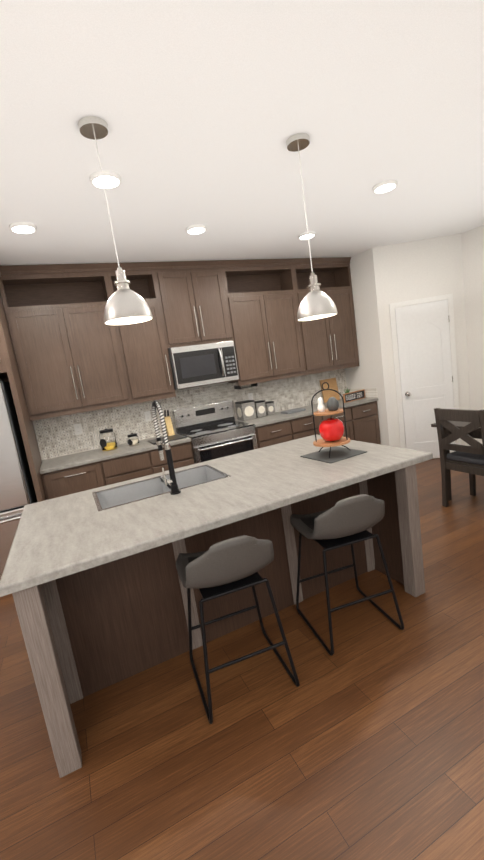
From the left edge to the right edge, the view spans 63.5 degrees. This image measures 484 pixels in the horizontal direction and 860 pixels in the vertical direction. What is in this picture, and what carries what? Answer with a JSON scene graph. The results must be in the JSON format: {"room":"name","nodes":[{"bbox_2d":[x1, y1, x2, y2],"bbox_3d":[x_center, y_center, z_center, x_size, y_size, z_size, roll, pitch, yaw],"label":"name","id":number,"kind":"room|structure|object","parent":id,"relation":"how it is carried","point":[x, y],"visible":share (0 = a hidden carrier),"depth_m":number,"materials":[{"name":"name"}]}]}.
{"room":"kitchen and dining room","nodes":[
{"label":"kitchen and dining room","id":0,"kind":"room"},
{"bbox_2d":[33,382,303,459],"bbox_3d":[-1.916,-0.331,4.425,9.670,3.000,0.120,-12,10,-23],"label":"wall","id":1,"kind":"structure","parent":0,"point":[175,391],"depth_m":4.94,"materials":[{"name":"paint"}]},
{"bbox_2d":[0,301,19,380],"bbox_3d":[-2.683,-0.867,3.419,1.015,0.905,0.959,-12,10,-23],"label":"upper cabinet","id":2,"kind":"object","parent":1,"relation":"attached to","point":[9,372],"depth_m":3.34,"materials":[{"name":"brown wood"}]},
{"bbox_2d":[4,301,131,416],"bbox_3d":[-1.815,-0.757,4.170,1.004,1.044,0.348,-12,10,-23],"label":"upper cabinet","id":3,"kind":"object","parent":1,"relation":"attached to","point":[74,353],"depth_m":4.00,"materials":[{"name":"brown wood"}]},
{"bbox_2d":[120,297,174,400],"bbox_3d":[-1.136,-0.905,4.472,0.511,1.044,0.348,-12,10,-23],"label":"upper cabinet","id":4,"kind":"object","parent":1,"relation":"attached to","point":[146,354],"depth_m":4.34,"materials":[{"name":"brown wood"}]},
{"bbox_2d":[148,261,235,348],"bbox_3d":[-0.606,-1.452,4.668,0.810,0.880,0.348,-12,10,-23],"label":"upper cabinet","id":5,"kind":"object","parent":1,"relation":"attached to","point":[197,311],"depth_m":4.51,"materials":[{"name":"brown wood"}]},
{"bbox_2d":[168,341,238,389],"bbox_3d":[-0.485,-0.779,4.726,0.778,0.476,0.456,-12,10,-23],"label":"over-the-range microwave","id":6,"kind":"object","parent":5,"relation":"attached to","point":[202,364],"visible":1,"depth_m":4.55,"materials":[{"name":"grey metal"}]},
{"bbox_2d":[33,368,377,459],"bbox_3d":[-0.194,-0.304,4.811,4.243,0.504,0.628,-12,10,-23],"label":"tile backsplash","id":7,"kind":"structure","parent":1,"relation":"attached to","point":[57,437],"depth_m":4.77,"materials":[{"name":"tile"}]},
{"bbox_2d":[74,423,82,434],"bbox_3d":[-1.844,-0.011,4.405,0.074,0.120,0.009,-12,10,-23],"label":"outlet","id":8,"kind":"object","parent":7,"relation":"attached to","point":[78,427],"depth_m":4.40,"materials":[{"name":"white plastic"}]},
{"bbox_2d":[144,411,151,421],"bbox_3d":[-1.135,-0.165,4.720,0.074,0.120,0.009,-12,10,-23],"label":"outlet","id":9,"kind":"object","parent":7,"relation":"attached to","point":[147,414],"depth_m":4.72,"materials":[{"name":"white plastic"}]},
{"bbox_2d":[248,393,253,399],"bbox_3d":[0.119,-0.439,5.277,0.074,0.120,0.009,-12,10,-23],"label":"outlet","id":10,"kind":"object","parent":7,"relation":"attached to","point":[250,395],"depth_m":5.27,"materials":[{"name":"white plastic"}]},
{"bbox_2d":[228,289,307,384],"bbox_3d":[0.262,-1.210,5.093,0.989,1.044,0.348,-12,10,-23],"label":"upper cabinet","id":11,"kind":"object","parent":1,"relation":"attached to","point":[269,342],"depth_m":4.94,"materials":[{"name":"brown wood"}]},
{"bbox_2d":[234,383,257,388],"bbox_3d":[0.050,-0.564,5.040,0.255,0.042,0.160,-12,10,-23],"label":"holder","id":12,"kind":"object","parent":11,"relation":"attached to","point":[239,387],"visible":0.92,"depth_m":5.03,"materials":[{"name":"black metal"}]},
{"bbox_2d":[300,285,358,372],"bbox_3d":[1.122,-1.397,5.475,0.930,1.044,0.348,-12,10,-23],"label":"upper cabinet","id":13,"kind":"object","parent":1,"relation":"attached to","point":[329,342],"depth_m":5.35,"materials":[{"name":"brown wood"}]},
{"bbox_2d":[0,458,483,859],"bbox_3d":[-0.129,1.478,1.290,9.670,0.060,7.590,-12,10,-23],"label":"floor","id":14,"kind":"structure","parent":0,"point":[365,741],"depth_m":1.71,"materials":[{"name":"brown wood"}]},
{"bbox_2d":[0,378,37,579],"bbox_3d":[-2.424,0.503,3.508,0.905,1.805,0.911,-12,10,-23],"label":"refrigerator","id":15,"kind":"object","parent":14,"relation":"on","point":[17,492],"visible":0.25,"depth_m":3.31,"materials":[{"name":"grey metal"}]},
{"bbox_2d":[40,462,115,499],"bbox_3d":[-1.712,0.762,4.204,0.622,0.875,0.629,-12,10,-23],"label":"base cabinet","id":16,"kind":"object","parent":14,"relation":"on","point":[76,473],"depth_m":3.87,"materials":[{"name":"brown wood"}]},
{"bbox_2d":[40,434,190,473],"bbox_3d":[-1.372,0.229,4.305,1.520,0.039,0.642,-12,10,-23],"label":"countertop","id":17,"kind":"structure","parent":16,"relation":"on","point":[86,458],"depth_m":4.09,"materials":[{"name":"grey stone"}]},
{"bbox_2d":[99,428,117,450],"bbox_3d":[-1.482,0.098,4.321,0.170,0.241,0.173,-5,10,21],"label":"jar","id":18,"kind":"object","parent":17,"relation":"on","point":[107,438],"depth_m":4.26,"materials":[{"name":"clear glass"}]},
{"bbox_2d":[127,433,138,445],"bbox_3d":[-1.225,0.099,4.397,0.124,0.141,0.127,-5,10,21],"label":"jar","id":19,"kind":"object","parent":17,"relation":"on","point":[133,440],"depth_m":4.35,"materials":[{"name":"clear glass"}]},
{"bbox_2d":[148,434,186,444],"bbox_3d":[-0.852,0.103,4.439,0.380,0.012,0.320,-12,10,-23],"label":"tray","id":20,"kind":"object","parent":17,"relation":"on","point":[172,438],"visible":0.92,"depth_m":4.41,"materials":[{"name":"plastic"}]},
{"bbox_2d":[164,410,174,435],"bbox_3d":[-0.883,-0.088,4.706,0.070,0.312,0.140,-12,10,-23],"label":"knife block","id":21,"kind":"object","parent":17,"relation":"on","point":[169,427],"visible":0.98,"depth_m":4.69,"materials":[{"name":"brown wood"}]},
{"bbox_2d":[108,450,159,482],"bbox_3d":[-1.275,0.667,4.398,0.626,0.875,0.629,-12,10,-23],"label":"base cabinet","id":22,"kind":"object","parent":14,"relation":"on","point":[134,466],"depth_m":4.10,"materials":[{"name":"brown wood"}]},
{"bbox_2d":[156,442,194,471],"bbox_3d":[-0.872,0.579,4.577,0.544,0.875,0.629,-12,10,-23],"label":"base cabinet","id":23,"kind":"object","parent":14,"relation":"on","point":[182,455],"depth_m":4.29,"materials":[{"name":"brown wood"}]},
{"bbox_2d":[173,400,257,463],"bbox_3d":[-0.274,0.295,4.779,0.786,1.195,0.696,-12,10,-23],"label":"range","id":24,"kind":"object","parent":14,"relation":"on","point":[212,431],"visible":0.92,"depth_m":4.63,"materials":[{"name":"silver metal"}]},
{"bbox_2d":[12,462,424,777],"bbox_3d":[-0.082,0.794,2.517,2.190,0.877,1.084,-12,10,-23],"label":"kitchen island","id":25,"kind":"object","parent":14,"relation":"on","point":[90,581],"depth_m":2.22,"materials":[{"name":"laminate"}]},
{"bbox_2d":[0,434,431,593],"bbox_3d":[-0.127,0.335,2.492,2.318,0.040,1.184,-12,10,-23],"label":"island countertop","id":26,"kind":"structure","parent":25,"relation":"on","point":[56,537],"depth_m":2.11,"materials":[{"name":"grey stone"}]},
{"bbox_2d":[96,478,170,509],"bbox_3d":[-0.675,0.489,2.522,0.442,0.193,0.422,-12,10,-23],"label":"sink","id":27,"kind":"object","parent":26,"relation":"in","point":[134,491],"depth_m":2.70,"materials":[{"name":"silver metal"}]},
{"bbox_2d":[152,400,180,494],"bbox_3d":[-0.490,0.098,2.388,0.087,0.558,0.263,-12,10,-23],"label":"spring faucet","id":28,"kind":"object","parent":26,"relation":"on","point":[172,481],"visible":1,"depth_m":2.31,"materials":[{"name":"black metal"}]},
{"bbox_2d":[165,466,227,489],"bbox_3d":[-0.316,0.411,2.681,0.322,0.193,0.422,-12,10,-23],"label":"sink","id":29,"kind":"object","parent":26,"relation":"in","point":[198,474],"depth_m":2.87,"materials":[{"name":"silver metal"}]},
{"bbox_2d":[300,382,366,463],"bbox_3d":[0.592,-0.075,2.659,0.320,0.502,0.320,-13,10,-26],"label":"stand","id":30,"kind":"object","parent":26,"relation":"on","point":[331,430],"visible":1,"depth_m":2.62,"materials":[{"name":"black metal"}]},
{"bbox_2d":[176,535,299,723],"bbox_3d":[-0.062,0.880,2.012,0.468,0.859,0.488,-11,9,-18],"label":"bar stool","id":31,"kind":"object","parent":14,"relation":"on","point":[225,567],"visible":1,"depth_m":1.81,"materials":[{"name":"black metal"}]},
{"bbox_2d":[255,418,299,447],"bbox_3d":[0.340,0.315,5.115,0.563,0.875,0.629,-12,10,-23],"label":"base cabinet","id":32,"kind":"object","parent":14,"relation":"on","point":[279,432],"depth_m":4.78,"materials":[{"name":"brown wood"}]},
{"bbox_2d":[236,398,377,425],"bbox_3d":[0.888,-0.264,5.309,1.925,0.039,0.642,-12,10,-23],"label":"countertop","id":33,"kind":"structure","parent":32,"relation":"on","point":[267,420],"depth_m":5.04,"materials":[{"name":"grey stone"}]},
{"bbox_2d":[235,400,257,420],"bbox_3d":[0.052,-0.258,5.130,0.194,0.243,0.194,-12,10,-23],"label":"tea canister","id":34,"kind":"object","parent":33,"relation":"on","point":[246,410],"depth_m":5.05,"materials":[{"name":"metal"}]},
{"bbox_2d":[256,400,267,417],"bbox_3d":[0.227,-0.284,5.236,0.144,0.208,0.144,-12,10,-23],"label":"tea canister","id":35,"kind":"object","parent":33,"relation":"on","point":[261,405],"depth_m":5.18,"materials":[{"name":"metal"}]},
{"bbox_2d":[266,401,274,414],"bbox_3d":[0.366,-0.299,5.316,0.114,0.173,0.114,-12,10,-23],"label":"tea canister","id":36,"kind":"object","parent":33,"relation":"on","point":[270,405],"depth_m":5.27,"materials":[{"name":"metal"}]},
{"bbox_2d":[281,408,305,413],"bbox_3d":[0.682,-0.252,5.207,0.280,0.025,0.180,-12,10,-23],"label":"book","id":37,"kind":"object","parent":33,"relation":"on","point":[293,411],"visible":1,"depth_m":5.16,"materials":[{"name":"grey paper"}]},
{"bbox_2d":[319,378,339,402],"bbox_3d":[1.296,-0.588,5.769,0.280,0.330,0.074,-12,10,-23],"label":"cutting board","id":38,"kind":"object","parent":33,"relation":"on","point":[328,394],"visible":0.79,"depth_m":5.76,"materials":[{"name":"brown wood"}]},
{"bbox_2d":[343,389,364,402],"bbox_3d":[1.568,-0.474,5.464,0.420,0.125,0.026,-14,11,-31],"label":"sign","id":39,"kind":"object","parent":33,"relation":"on","point":[353,396],"visible":0.98,"depth_m":5.45,"materials":[{"name":"brown wood"}]},
{"bbox_2d":[296,414,327,437],"bbox_3d":[0.746,0.226,5.296,0.616,0.875,0.629,-12,10,-23],"label":"base cabinet","id":40,"kind":"object","parent":14,"relation":"on","point":[305,425],"depth_m":4.97,"materials":[{"name":"brown wood"}]},
{"bbox_2d":[328,406,359,440],"bbox_3d":[1.177,0.132,5.487,0.617,0.875,0.629,-12,10,-23],"label":"base cabinet","id":41,"kind":"object","parent":14,"relation":"on","point":[352,419],"depth_m":5.26,"materials":[{"name":"brown wood"}]},
{"bbox_2d":[290,494,403,655],"bbox_3d":[0.579,0.739,2.307,0.468,0.859,0.488,-11,9,-15],"label":"bar stool","id":42,"kind":"object","parent":14,"relation":"on","point":[351,520],"visible":1,"depth_m":2.12,"materials":[{"name":"black metal"}]},
{"bbox_2d":[356,402,380,444],"bbox_3d":[1.572,0.046,5.663,0.537,0.875,0.629,-12,10,-23],"label":"base cabinet","id":43,"kind":"object","parent":14,"relation":"on","point":[369,421],"depth_m":5.39,"materials":[{"name":"brown wood"}]},
{"bbox_2d":[431,421,481,500],"bbox_3d":[2.610,0.311,3.355,0.820,0.785,1.580,-12,10,-23],"label":"dining table","id":44,"kind":"object","parent":14,"relation":"on","point":[476,433],"visible":0.32,"depth_m":3.74,"materials":[{"name":"brown wood"}]},
{"bbox_2d":[434,408,483,506],"bbox_3d":[2.175,0.243,3.601,0.497,0.965,0.470,-12,10,-23],"label":"dining chair","id":45,"kind":"object","parent":14,"relation":"on","point":[466,459],"visible":1,"depth_m":3.53,"materials":[{"name":"brown wood"}]},
{"bbox_2d":[0,0,483,265],"bbox_3d":[-0.564,-1.277,0.766,9.790,0.373,7.710,-12,10,-23],"label":"ceiling","id":46,"kind":"structure","parent":0,"point":[205,110],"depth_m":1.96,"materials":[{"name":"paint"}]},
{"bbox_2d":[9,222,36,233],"bbox_3d":[-1.586,-1.462,2.836,0.175,0.024,0.175,-5,10,21],"label":"recessed light","id":47,"kind":"object","parent":46,"relation":"in","point":[16,227],"depth_m":2.81,"materials":[{"name":"white plastic"}]},
{"bbox_2d":[90,171,121,188],"bbox_3d":[-0.798,-1.463,2.294,0.175,0.023,0.175,-5,10,21],"label":"recessed light","id":48,"kind":"object","parent":46,"relation":"in","point":[111,179],"depth_m":2.27,"materials":[{"name":"white plastic"}]},
{"bbox_2d":[78,116,152,324],"bbox_3d":[-0.619,-0.966,1.859,0.233,0.876,0.233,-12,10,-23],"label":"pendant light","id":49,"kind":"object","parent":46,"relation":"hanging from","point":[125,305],"visible":1,"depth_m":1.83,"materials":[{"name":"silver metal"}]},
{"bbox_2d":[186,224,206,234],"bbox_3d":[-0.394,-1.722,3.365,0.175,0.024,0.175,-5,10,21],"label":"recessed light","id":50,"kind":"object","parent":46,"relation":"in","point":[193,229],"depth_m":3.33,"materials":[{"name":"white plastic"}]},
{"bbox_2d":[298,231,315,239],"bbox_3d":[0.663,-1.984,3.998,0.175,0.023,0.175,-5,10,21],"label":"recessed light","id":51,"kind":"object","parent":46,"relation":"in","point":[303,236],"depth_m":3.97,"materials":[{"name":"white plastic"}]},
{"bbox_2d":[286,133,336,320],"bbox_3d":[0.375,-1.129,2.228,0.233,0.954,0.233,-12,10,-23],"label":"pendant light","id":52,"kind":"object","parent":46,"relation":"hanging from","point":[316,303],"visible":1,"depth_m":2.21,"materials":[{"name":"silver metal"}]},
{"bbox_2d":[373,180,397,193],"bbox_3d":[1.085,-1.842,2.967,0.175,0.024,0.175,-5,10,21],"label":"recessed light","id":53,"kind":"object","parent":46,"relation":"in","point":[385,186],"depth_m":2.94,"materials":[{"name":"white plastic"}]},
{"bbox_2d":[345,233,470,458],"bbox_3d":[2.215,-1.093,5.465,0.897,2.980,1.340,-12,10,-23],"label":"wall","id":54,"kind":"structure","parent":0,"point":[383,278],"depth_m":5.08,"materials":[{"name":"paint"}]},
{"bbox_2d":[389,293,460,448],"bbox_3d":[2.436,-0.642,5.174,0.770,2.125,0.016,-7,9,9],"label":"door frame","id":55,"kind":"structure","parent":54,"relation":"attached to","point":[393,306],"depth_m":5.10,"materials":[{"name":"white wood"}]},
{"bbox_2d":[395,300,456,457],"bbox_3d":[2.441,-0.615,5.173,0.550,2.048,0.366,-12,10,-23],"label":"pantry door","id":56,"kind":"structure","parent":54,"relation":"in","point":[424,350],"depth_m":5.14,"materials":[{"name":"white wood"}]},
{"bbox_2d":[461,225,483,443],"bbox_3d":[3.956,-0.946,2.896,0.120,3.000,7.470,-12,10,-23],"label":"wall","id":57,"kind":"structure","parent":0,"point":[473,253],"depth_m":4.87,"materials":[{"name":"paint"}]}
]}

